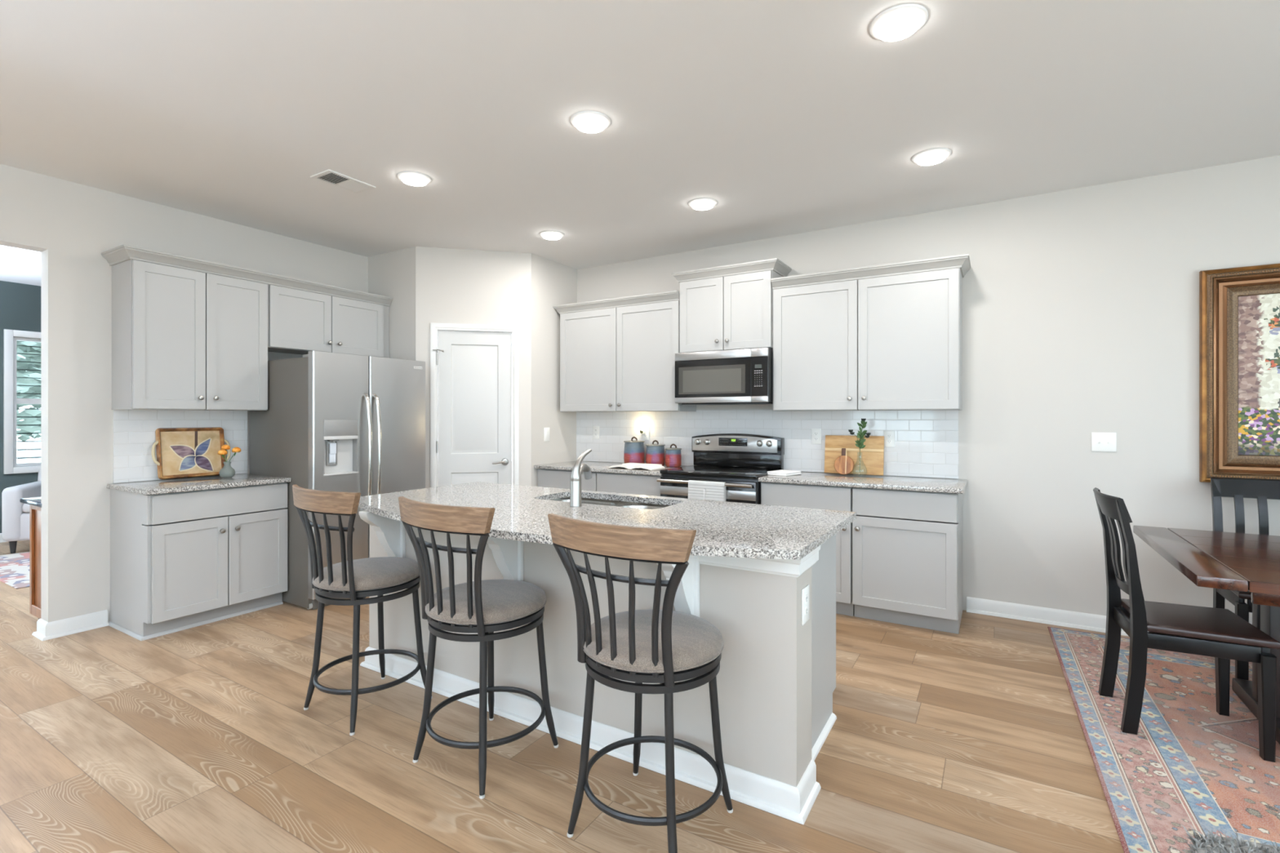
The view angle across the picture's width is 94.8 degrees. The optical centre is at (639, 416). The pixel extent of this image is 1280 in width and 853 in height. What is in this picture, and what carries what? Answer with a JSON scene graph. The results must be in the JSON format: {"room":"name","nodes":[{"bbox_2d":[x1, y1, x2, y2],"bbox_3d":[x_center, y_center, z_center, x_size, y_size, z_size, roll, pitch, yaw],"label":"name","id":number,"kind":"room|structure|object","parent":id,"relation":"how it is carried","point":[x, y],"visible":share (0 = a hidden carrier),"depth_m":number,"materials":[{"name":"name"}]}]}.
{"room":"kitchen","nodes":[
{"label":"kitchen","id":0,"kind":"room"},
{"bbox_2d":[0,280,40,533],"bbox_3d":[-7.671,-0.060,5.175,0.150,2.815,8.750,0,0,31],"label":"wall","id":1,"kind":"structure","parent":0,"point":[20,303],"depth_m":6.43,"materials":[{"name":"grey"}]},
{"bbox_2d":[0,533,8,542],"bbox_3d":[-6.596,1.299,6.774,0.033,0.097,2.600,0,0,31],"label":"baseboard","id":2,"kind":"structure","parent":1,"relation":"attached to","point":[2,540],"depth_m":6.33,"materials":[{"name":"white wood"}]},
{"bbox_2d":[3,328,40,474],"bbox_3d":[-6.651,-0.165,6.787,0.125,1.565,0.975,0,0,31],"label":"window","id":3,"kind":"structure","parent":1,"relation":"in","point":[10,400],"depth_m":6.39,"materials":[{"name":"white"}]},
{"bbox_2d":[0,164,368,622],"bbox_3d":[-4.428,-0.060,2.336,0.138,2.815,7.250,0,0,31],"label":"wall","id":4,"kind":"structure","parent":0,"point":[70,224],"depth_m":3.75,"materials":[{"name":"grey paint"}]},
{"bbox_2d":[31,609,108,640],"bbox_3d":[-3.595,1.299,3.720,0.196,0.097,0.310,0,0,31],"label":"baseboard","id":5,"kind":"structure","parent":4,"relation":"attached to","point":[46,630],"depth_m":3.65,"materials":[{"name":"white wood"}]},
{"bbox_2d":[111,259,267,410],"bbox_3d":[-3.084,-0.516,4.086,0.366,0.936,0.800,0,0,31],"label":"upper cabinet","id":6,"kind":"object","parent":4,"relation":"attached to","point":[183,340],"visible":1,"depth_m":3.91,"materials":[{"name":"grey paint"}]},
{"bbox_2d":[101,244,392,306],"bbox_3d":[-2.831,-1.021,4.501,0.368,0.072,1.879,0,0,31],"label":"crown molding","id":7,"kind":"structure","parent":6,"relation":"attached to","point":[122,253],"depth_m":4.13,"materials":[{"name":"grey paint"}]},
{"bbox_2d":[267,284,389,358],"bbox_3d":[-2.610,-0.751,4.868,0.366,0.466,1.026,0,0,31],"label":"upper cabinet","id":8,"kind":"object","parent":4,"relation":"attached to","point":[300,322],"visible":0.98,"depth_m":4.72,"materials":[{"name":"grey paint"}]},
{"bbox_2d":[368,246,415,360],"bbox_3d":[-2.185,-0.060,5.281,0.666,2.815,0.110,0,0,31],"label":"wall","id":9,"kind":"structure","parent":0,"point":[390,274],"depth_m":5.18,"materials":[{"name":"grey paint"}]},
{"bbox_2d":[415,246,531,488],"bbox_3d":[-1.464,-0.060,5.222,0.977,2.815,0.110,0,0,-13],"label":"wall","id":10,"kind":"structure","parent":0,"point":[453,286],"depth_m":5.17,"materials":[{"name":"grey paint"}]},
{"bbox_2d":[432,330,511,486],"bbox_3d":[-1.465,0.292,5.162,0.668,2.087,0.100,0,0,-13],"label":"door","id":11,"kind":"structure","parent":10,"relation":"in","point":[473,444],"depth_m":5.18,"materials":[{"name":"grey wood"}]},
{"bbox_2d":[430,322,519,487],"bbox_3d":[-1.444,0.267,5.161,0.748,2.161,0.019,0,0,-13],"label":"trim","id":12,"kind":"structure","parent":10,"relation":"attached to","point":[434,326],"depth_m":5.12,"materials":[{"name":"white wood"}]},
{"bbox_2d":[531,253,577,486],"bbox_3d":[-0.853,-0.060,5.594,0.120,2.815,0.673,0,0,31],"label":"wall","id":13,"kind":"structure","parent":0,"point":[553,283],"depth_m":5.48,"materials":[{"name":"grey paint"}]},
{"bbox_2d":[543,427,549,441],"bbox_3d":[-0.862,0.162,5.454,0.009,0.126,0.078,0,0,31],"label":"wall switch","id":14,"kind":"object","parent":13,"relation":"attached to","point":[546,430],"visible":1,"depth_m":5.44,"materials":[{"name":"white plastic"}]},
{"bbox_2d":[0,540,1129,852],"bbox_3d":[-2.029,1.398,1.673,13.730,0.100,9.000,0,0,31],"label":"floor","id":15,"kind":"structure","parent":0,"point":[202,739],"depth_m":2.30,"materials":[{"name":"brown wood"}]},
{"bbox_2d":[0,551,29,589],"bbox_3d":[-5.165,1.344,5.751,1.680,0.008,1.670,0,0,31],"label":"rug","id":16,"kind":"object","parent":15,"relation":"on","point":[14,567],"visible":0.24,"depth_m":5.14,"materials":[{"name":"multicoloured fabric"}]},
{"bbox_2d":[1,467,40,553],"bbox_3d":[-6.000,0.942,6.301,0.890,0.796,0.931,0,0,-27],"label":"armchair","id":17,"kind":"object","parent":16,"relation":"on","point":[15,513],"visible":0.19,"depth_m":5.75,"materials":[{"name":"grey fabric"}]},
{"bbox_2d":[22,503,29,512],"bbox_3d":[-5.936,0.897,6.176,0.600,0.098,0.630,0,0,-27],"label":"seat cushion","id":18,"kind":"object","parent":17,"relation":"on","point":[25,508],"depth_m":5.78,"materials":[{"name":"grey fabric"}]},
{"bbox_2d":[19,497,41,619],"bbox_3d":[-3.757,0.942,3.964,0.430,0.812,0.500,0,0,31],"label":"base cabinet","id":19,"kind":"object","parent":15,"relation":"on","point":[35,505],"visible":0.18,"depth_m":3.84,"materials":[{"name":"brown wood"}]},
{"bbox_2d":[110,482,287,636],"bbox_3d":[-2.971,0.906,4.013,0.630,0.883,0.809,0,0,31],"label":"base cabinet","id":20,"kind":"object","parent":15,"relation":"on","point":[178,559],"visible":0.99,"depth_m":3.76,"materials":[{"name":"grey paint"}]},
{"bbox_2d":[108,600,283,640],"bbox_3d":[-3.017,1.339,4.030,0.538,0.018,0.823,0,0,31],"label":"trim","id":21,"kind":"structure","parent":20,"relation":"in","point":[112,624],"depth_m":3.77,"materials":[{"name":"grey paint"}]},
{"bbox_2d":[106,473,290,494],"bbox_3d":[-2.975,0.449,4.007,0.630,0.030,0.830,0,0,31],"label":"countertop","id":22,"kind":"structure","parent":20,"relation":"on","point":[198,483],"depth_m":3.87,"materials":[{"name":"grey stone"}]},
{"bbox_2d":[151,426,231,479],"bbox_3d":[-3.183,0.252,4.185,0.076,0.354,0.480,0,0,31],"label":"decorative tray","id":23,"kind":"object","parent":22,"relation":"on","point":[181,452],"visible":0.86,"depth_m":4.17,"materials":[{"name":"beige wood"}]},
{"bbox_2d":[218,462,235,477],"bbox_3d":[-2.950,0.377,4.206,0.096,0.112,0.096,0,0,31],"label":"bud vase","id":24,"kind":"object","parent":22,"relation":"on","point":[227,471],"visible":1,"depth_m":4.18,"materials":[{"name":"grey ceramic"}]},
{"bbox_2d":[217,449,227,462],"bbox_3d":[-2.943,0.321,4.154,0.063,0.185,0.069,0,0,31],"label":"flower","id":25,"kind":"object","parent":24,"relation":"in","point":[222,452],"visible":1,"depth_m":4.13,"materials":[{"name":"orange plant"}]},
{"bbox_2d":[221,444,230,461],"bbox_3d":[-2.970,0.305,4.218,0.055,0.216,0.056,0,0,31],"label":"flower","id":26,"kind":"object","parent":24,"relation":"in","point":[225,447],"visible":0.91,"depth_m":4.20,"materials":[{"name":"orange plant"}]},
{"bbox_2d":[228,447,240,462],"bbox_3d":[-2.905,0.315,4.226,0.057,0.197,0.069,0,0,31],"label":"flower","id":27,"kind":"object","parent":24,"relation":"in","point":[235,450],"visible":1,"depth_m":4.21,"materials":[{"name":"orange plant"}]},
{"bbox_2d":[249,351,425,609],"bbox_3d":[-2.349,0.445,4.667,0.941,1.805,0.943,0,0,31],"label":"refrigerator","id":28,"kind":"object","parent":15,"relation":"on","point":[331,421],"visible":0.76,"depth_m":4.31,"materials":[{"name":"grey metal"}]},
{"bbox_2d":[292,484,432,735],"bbox_3d":[-1.285,0.831,2.744,0.528,1.033,0.514,0,0,34],"label":"bar stool","id":29,"kind":"object","parent":15,"relation":"on","point":[357,580],"visible":0.97,"depth_m":2.58,"materials":[{"name":"black metal"}]},
{"bbox_2d":[312,556,419,591],"bbox_3d":[-1.272,0.725,2.764,0.467,0.066,0.467,0,0,34],"label":"seat cushion","id":30,"kind":"object","parent":29,"relation":"on","point":[370,574],"depth_m":2.62,"materials":[{"name":"beige fabric"}]},
{"bbox_2d":[398,496,558,799],"bbox_3d":[-0.623,0.831,2.333,0.528,1.033,0.514,0,0,34],"label":"bar stool","id":31,"kind":"object","parent":15,"relation":"on","point":[478,606],"visible":1,"depth_m":2.17,"materials":[{"name":"black metal"}]},
{"bbox_2d":[425,579,546,625],"bbox_3d":[-0.610,0.725,2.352,0.467,0.066,0.467,0,0,34],"label":"seat cushion","id":32,"kind":"object","parent":31,"relation":"on","point":[504,601],"depth_m":2.21,"materials":[{"name":"beige fabric"}]},
{"bbox_2d":[537,468,599,491],"bbox_3d":[-0.500,0.906,5.415,0.665,0.883,0.610,0,0,31],"label":"base cabinet","id":33,"kind":"object","parent":15,"relation":"on","point":[554,478],"visible":0.24,"depth_m":5.18,"materials":[{"name":"grey paint"}]},
{"bbox_2d":[359,510,836,825],"bbox_3d":[-0.305,0.907,2.870,2.406,0.882,1.070,0,0,31],"label":"kitchen island","id":34,"kind":"object","parent":15,"relation":"on","point":[775,677],"visible":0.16,"depth_m":2.30,"materials":[{"name":"beige paint"}]},
{"bbox_2d":[358,481,856,559],"bbox_3d":[-0.353,0.449,2.815,2.429,0.030,1.164,0,0,31],"label":"island countertop","id":35,"kind":"structure","parent":34,"relation":"on","point":[723,528],"depth_m":2.57,"materials":[{"name":"grey stone"}]},
{"bbox_2d":[569,448,591,506],"bbox_3d":[-0.277,0.296,2.956,0.082,0.274,0.236,0,0,16],"label":"kitchen faucet","id":36,"kind":"object","parent":35,"relation":"on","point":[578,468],"visible":1,"depth_m":2.86,"materials":[{"name":"silver metal"}]},
{"bbox_2d":[549,497,670,509],"bbox_3d":[-0.176,0.561,3.088,0.845,0.193,0.410,0,0,31],"label":"sink","id":37,"kind":"object","parent":35,"relation":"in","point":[584,500],"visible":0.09,"depth_m":3.27,"materials":[{"name":"silver metal"}]},
{"bbox_2d":[801,584,808,625],"bbox_3d":[0.583,0.660,2.068,0.008,0.124,0.078,0,0,31],"label":"wall outlet","id":38,"kind":"object","parent":34,"relation":"attached to","point":[805,591],"visible":1,"depth_m":2.06,"materials":[{"name":"white plastic"}]},
{"bbox_2d":[804,594,808,603],"bbox_3d":[0.585,0.639,2.067,0.002,0.029,0.033,0,0,31],"label":"receptacle","id":39,"kind":"object","parent":38,"relation":"attached to","point":[806,595],"depth_m":2.07,"materials":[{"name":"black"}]},
{"bbox_2d":[804,605,808,615],"bbox_3d":[0.585,0.681,2.067,0.002,0.029,0.033,0,0,31],"label":"receptacle","id":40,"kind":"object","parent":38,"relation":"attached to","point":[806,606],"depth_m":2.07,"materials":[{"name":"white plastic"}]},
{"bbox_2d":[596,472,662,496],"bbox_3d":[0.054,0.906,5.062,0.644,0.883,0.642,0,0,31],"label":"base cabinet","id":41,"kind":"object","parent":15,"relation":"on","point":[636,484],"visible":0.03,"depth_m":4.81,"materials":[{"name":"grey paint"}]},
{"bbox_2d":[533,460,684,475],"bbox_3d":[-0.230,0.449,5.236,1.313,0.030,0.639,0,0,31],"label":"countertop","id":42,"kind":"structure","parent":41,"relation":"on","point":[595,466],"depth_m":5.15,"materials":[{"name":"grey stone"}]},
{"bbox_2d":[623,436,644,463],"bbox_3d":[-0.052,0.306,5.322,0.192,0.256,0.192,0,0,31],"label":"canister","id":43,"kind":"object","parent":42,"relation":"on","point":[633,451],"visible":0.92,"depth_m":5.24,"materials":[{"name":"ceramic"}]},
{"bbox_2d":[608,462,666,471],"bbox_3d":[-0.026,0.414,4.914,0.430,0.038,0.240,0,0,31],"label":"open book","id":44,"kind":"object","parent":42,"relation":"on","point":[633,466],"visible":1,"depth_m":4.86,"materials":[{"name":"beige paper"}]},
{"bbox_2d":[645,440,665,466],"bbox_3d":[0.137,0.319,5.207,0.171,0.228,0.171,0,0,31],"label":"canister","id":45,"kind":"object","parent":42,"relation":"on","point":[655,454],"visible":0.86,"depth_m":5.14,"materials":[{"name":"ceramic"}]},
{"bbox_2d":[665,444,681,467],"bbox_3d":[0.290,0.333,5.109,0.143,0.200,0.143,0,0,31],"label":"canister","id":46,"kind":"object","parent":42,"relation":"on","point":[673,455],"visible":1,"depth_m":5.05,"materials":[{"name":"ceramic"}]},
{"bbox_2d":[547,513,733,852],"bbox_3d":[0.029,0.831,1.932,0.528,1.033,0.514,0,0,33],"label":"bar stool","id":47,"kind":"object","parent":15,"relation":"on","point":[665,642],"visible":1,"depth_m":1.77,"materials":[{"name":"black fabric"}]},
{"bbox_2d":[583,609,723,673],"bbox_3d":[0.042,0.725,1.951,0.467,0.066,0.467,0,0,33],"label":"seat cushion","id":48,"kind":"object","parent":47,"relation":"on","point":[697,645],"depth_m":1.81,"materials":[{"name":"beige fabric"}]},
{"bbox_2d":[656,433,784,504],"bbox_3d":[0.646,0.728,4.648,0.788,1.180,0.716,0,0,31],"label":"range","id":49,"kind":"object","parent":15,"relation":"on","point":[738,460],"visible":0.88,"depth_m":4.71,"materials":[{"name":"black"}]},
{"bbox_2d":[688,480,725,501],"bbox_3d":[0.489,0.627,4.331,0.290,0.307,0.047,0,0,31],"label":"kitchen towel","id":50,"kind":"object","parent":49,"relation":"hanging from","point":[697,490],"visible":0.44,"depth_m":4.31,"materials":[{"name":"white fabric"}]},
{"bbox_2d":[659,465,783,479],"bbox_3d":[0.656,0.428,4.664,0.788,0.027,0.642,0,0,31],"label":"cooktop","id":51,"kind":"object","parent":49,"relation":"in","point":[706,472],"depth_m":4.55,"materials":[{"name":"black glass"}]},
{"bbox_2d":[760,481,854,616],"bbox_3d":[1.281,0.906,4.319,0.628,0.883,0.642,0,0,31],"label":"base cabinet","id":52,"kind":"object","parent":15,"relation":"on","point":[799,495],"visible":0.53,"depth_m":3.98,"materials":[{"name":"grey paint"}]},
{"bbox_2d":[852,487,962,634],"bbox_3d":[1.821,0.906,3.992,0.620,0.883,0.642,0,0,31],"label":"base cabinet","id":53,"kind":"object","parent":15,"relation":"on","point":[907,545],"visible":0.94,"depth_m":3.75,"materials":[{"name":"grey paint"}]},
{"bbox_2d":[758,471,967,493],"bbox_3d":[1.561,0.449,4.152,1.286,0.030,0.639,0,0,31],"label":"countertop","id":54,"kind":"structure","parent":53,"relation":"on","point":[875,482],"depth_m":3.98,"materials":[{"name":"grey stone"}]},
{"bbox_2d":[767,469,801,476],"bbox_3d":[1.082,0.420,4.419,0.220,0.026,0.170,0,0,-45],"label":"folded cloth","id":55,"kind":"object","parent":54,"relation":"on","point":[776,473],"visible":1,"depth_m":4.36,"materials":[{"name":"white fabric"}]},
{"bbox_2d":[834,448,853,475],"bbox_3d":[1.536,0.335,4.424,0.144,0.197,0.044,0,0,31],"label":"round board","id":56,"kind":"object","parent":54,"relation":"on","point":[843,464],"visible":1,"depth_m":4.42,"materials":[{"name":"brown wood"}]},
{"bbox_2d":[824,435,884,475],"bbox_3d":[1.612,0.286,4.438,0.424,0.290,0.056,0,0,31],"label":"cutting board","id":57,"kind":"object","parent":54,"relation":"on","point":[872,455],"visible":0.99,"depth_m":4.41,"materials":[{"name":"brown wood"}]},
{"bbox_3d":[1.608,0.345,4.306,0.103,0.176,0.103,0,0,31],"label":"glass vase","id":58,"kind":"object","parent":54,"relation":"on","visible":0},
{"bbox_2d":[848,418,871,471],"bbox_3d":[1.605,0.207,4.302,0.154,0.393,0.064,0,0,31],"label":"leafy sprig","id":59,"kind":"object","parent":58,"relation":"in","point":[860,434],"visible":1,"depth_m":4.29,"materials":[{"name":"green plant"}]},
{"bbox_2d":[1047,626,1279,852],"bbox_3d":[3.365,1.344,2.016,3.050,0.007,2.290,0,0,30],"label":"area rug","id":60,"kind":"object","parent":15,"relation":"on","point":[1188,763],"visible":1,"depth_m":2.33,"materials":[{"name":"multicoloured fabric"}]},
{"bbox_2d":[1093,487,1279,762],"bbox_3d":[2.333,0.842,2.583,0.529,0.997,0.432,0,0,26],"label":"dining chair","id":61,"kind":"object","parent":60,"relation":"on","point":[1221,634],"visible":1,"depth_m":2.48,"materials":[{"name":"black paint"}]},
{"bbox_2d":[1133,525,1279,744],"bbox_3d":[3.256,0.969,2.227,1.970,0.742,1.210,0,0,31],"label":"dining table","id":62,"kind":"object","parent":60,"relation":"on","point":[1229,561],"visible":0.93,"depth_m":2.54,"materials":[{"name":"brown wood"}]},
{"bbox_2d":[1210,477,1279,679],"bbox_3d":[3.293,0.842,3.037,0.432,0.997,0.529,0,0,31],"label":"dining chair","id":63,"kind":"object","parent":60,"relation":"on","point":[1261,490],"visible":0.58,"depth_m":3.24,"materials":[{"name":"black paint"}]},
{"bbox_2d":[1177,822,1279,852],"bbox_3d":[1.492,1.119,0.904,0.871,0.458,0.672,0,0,17],"label":"shag rug","id":64,"kind":"object","parent":15,"relation":"on","point":[1213,843],"visible":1,"depth_m":1.26,"materials":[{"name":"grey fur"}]},
{"bbox_2d":[1191,835,1279,852],"bbox_3d":[1.492,1.098,0.904,0.800,0.360,0.600,0,0,17],"label":"cushion","id":65,"kind":"object","parent":64,"relation":"on","point":[1242,846],"depth_m":1.25,"materials":[{"name":"grey fur"}]},
{"bbox_2d":[0,0,1279,285],"bbox_3d":[-2.029,-1.542,1.673,13.730,0.150,9.000,0,0,31],"label":"ceiling","id":66,"kind":"structure","parent":0,"point":[790,116],"depth_m":2.80,"materials":[{"name":"white paint"}]},
{"bbox_2d":[310,169,375,193],"bbox_3d":[-1.845,-1.462,3.666,0.196,0.011,0.310,0,0,31],"label":"ceiling vent","id":67,"kind":"object","parent":66,"relation":"in","point":[329,176],"visible":1,"depth_m":3.65,"materials":[{"name":"white metal"}]},
{"bbox_2d":[396,170,431,186],"bbox_3d":[-1.383,-1.452,3.608,0.202,0.032,0.202,0,0,31],"label":"recessed light","id":68,"kind":"object","parent":66,"relation":"in","point":[408,177],"visible":1,"depth_m":3.57,"materials":[{"name":"white"}]},
{"bbox_2d":[538,230,564,239],"bbox_3d":[-0.708,-1.452,4.725,0.202,0.032,0.202,0,0,31],"label":"recessed light","id":69,"kind":"object","parent":66,"relation":"in","point":[547,234],"visible":1,"depth_m":4.68,"materials":[{"name":"white"}]},
{"bbox_2d":[569,111,610,133],"bbox_3d":[-0.245,-1.452,2.920,0.202,0.032,0.202,0,0,31],"label":"recessed light","id":70,"kind":"object","parent":66,"relation":"in","point":[588,122],"visible":1,"depth_m":2.88,"materials":[{"name":"white plastic"}]},
{"bbox_2d":[688,197,717,210],"bbox_3d":[0.430,-1.452,4.036,0.202,0.032,0.202,0,0,31],"label":"recessed light","id":71,"kind":"object","parent":66,"relation":"in","point":[700,203],"visible":1,"depth_m":3.99,"materials":[{"name":"white"}]},
{"bbox_2d":[869,4,928,41],"bbox_3d":[0.961,-1.452,2.190,0.202,0.032,0.202,0,0,31],"label":"recessed light","id":72,"kind":"object","parent":66,"relation":"in","point":[899,22],"visible":1,"depth_m":2.16,"materials":[{"name":"white plastic"}]},
{"bbox_2d":[911,147,951,165],"bbox_3d":[1.637,-1.452,3.306,0.202,0.032,0.202,0,0,31],"label":"recessed light","id":73,"kind":"object","parent":66,"relation":"in","point":[933,156],"visible":1,"depth_m":3.27,"materials":[{"name":"white"}]},
{"bbox_2d":[576,155,1279,624],"bbox_3d":[2.686,-0.060,3.929,7.899,2.815,0.158,0,0,31],"label":"wall","id":74,"kind":"structure","parent":0,"point":[1081,305],"depth_m":3.83,"materials":[{"name":"grey paint"}]},
{"bbox_2d":[592,426,599,438],"bbox_3d":[-0.427,0.150,5.715,0.076,0.122,0.008,0,0,31],"label":"wall outlet","id":75,"kind":"object","parent":74,"relation":"attached to","point":[595,428],"visible":1,"depth_m":5.71,"materials":[{"name":"white plastic"}]},
{"bbox_2d":[560,300,696,412],"bbox_3d":[-0.141,-0.510,5.341,1.267,0.924,0.368,0,0,31],"label":"upper cabinet","id":76,"kind":"object","parent":74,"relation":"attached to","point":[620,359],"visible":1,"depth_m":5.17,"materials":[{"name":"grey paint"}]},
{"bbox_2d":[552,290,679,314],"bbox_3d":[-0.166,-1.009,5.356,1.316,0.072,0.370,0,0,31],"label":"crown molding","id":77,"kind":"structure","parent":76,"relation":"attached to","point":[672,295],"depth_m":5.17,"materials":[{"name":"grey paint"}]},
{"bbox_2d":[642,426,648,439],"bbox_3d":[0.052,0.152,5.425,0.076,0.122,0.008,0,0,31],"label":"wall outlet","id":78,"kind":"object","parent":74,"relation":"attached to","point":[645,437],"visible":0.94,"depth_m":5.42,"materials":[{"name":"white plastic"}]},
{"bbox_2d":[639,423,644,434],"bbox_3d":[0.021,0.113,5.413,0.050,0.098,0.050,0,0,31],"label":"night light","id":79,"kind":"object","parent":78,"relation":"attached to","point":[642,426],"visible":1,"depth_m":5.40,"materials":[{"name":"white plastic"}]},
{"bbox_2d":[680,270,782,352],"bbox_3d":[0.741,-0.824,4.808,0.791,0.592,0.368,0,0,31],"label":"upper cabinet","id":80,"kind":"object","parent":74,"relation":"attached to","point":[733,312],"visible":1,"depth_m":4.66,"materials":[{"name":"grey paint"}]},
{"bbox_2d":[675,347,773,404],"bbox_3d":[0.728,-0.310,4.786,0.788,0.421,0.415,0,0,31],"label":"microwave","id":81,"kind":"object","parent":80,"relation":"attached to","point":[744,376],"visible":0.98,"depth_m":4.59,"materials":[{"name":"silver metal"}]},
{"bbox_2d":[671,257,791,282],"bbox_3d":[0.741,-1.157,4.807,0.897,0.072,0.370,0,0,31],"label":"crown molding","id":82,"kind":"structure","parent":80,"relation":"attached to","point":[775,264],"depth_m":4.64,"materials":[{"name":"grey paint"}]},
{"bbox_2d":[811,428,821,444],"bbox_3d":[1.384,0.152,4.619,0.076,0.122,0.008,0,0,31],"label":"wall outlet","id":83,"kind":"object","parent":74,"relation":"attached to","point":[815,433],"visible":1,"depth_m":4.62,"materials":[{"name":"white plastic"}]},
{"bbox_2d":[773,267,962,411],"bbox_3d":[1.618,-0.510,4.277,1.256,0.924,0.368,0,0,31],"label":"upper cabinet","id":84,"kind":"object","parent":74,"relation":"attached to","point":[889,343],"visible":1,"depth_m":4.11,"materials":[{"name":"grey paint"}]},
{"bbox_2d":[770,253,970,288],"bbox_3d":[1.641,-1.009,4.262,1.307,0.072,0.370,0,0,31],"label":"crown molding","id":85,"kind":"structure","parent":84,"relation":"attached to","point":[962,261],"depth_m":4.07,"materials":[{"name":"grey paint"}]},
{"bbox_2d":[884,430,894,447],"bbox_3d":[1.840,0.161,4.343,0.076,0.122,0.008,0,0,31],"label":"wall outlet","id":86,"kind":"object","parent":74,"relation":"attached to","point":[889,435],"visible":1,"depth_m":4.34,"materials":[{"name":"white plastic"}]},
{"bbox_2d":[966,596,1128,635],"bbox_3d":[4.078,1.299,2.984,4.238,0.097,0.033,0,0,31],"label":"baseboard","id":87,"kind":"structure","parent":74,"relation":"attached to","point":[1081,620],"depth_m":3.86,"materials":[{"name":"white wood"}]},
{"bbox_2d":[1091,432,1116,452],"bbox_3d":[2.915,0.158,3.696,0.124,0.120,0.018,0,0,31],"label":"wall switch","id":88,"kind":"object","parent":74,"relation":"attached to","point":[1100,442],"visible":1,"depth_m":3.70,"materials":[{"name":"white plastic"}]},
{"bbox_2d":[1199,263,1279,482],"bbox_3d":[3.767,-0.237,3.161,1.120,1.238,0.050,0,0,31],"label":"framed painting","id":89,"kind":"object","parent":74,"relation":"attached to","point":[1239,307],"visible":1,"depth_m":3.37,"materials":[{"name":"brown wood"}]},
{"label":"outside","id":90,"kind":"structure","parent":0,"visible":0},
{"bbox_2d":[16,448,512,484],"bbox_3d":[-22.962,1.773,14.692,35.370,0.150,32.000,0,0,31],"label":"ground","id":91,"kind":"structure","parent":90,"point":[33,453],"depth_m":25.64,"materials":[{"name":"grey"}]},
{"bbox_2d":[16,341,40,440],"bbox_3d":[-9.860,-0.391,9.081,3.319,4.188,3.392,0,0,31],"label":"tree","id":92,"kind":"object","parent":91,"relation":"on","point":[20,349],"visible":0.11,"depth_m":8.75,"materials":[{"name":"green plant"}]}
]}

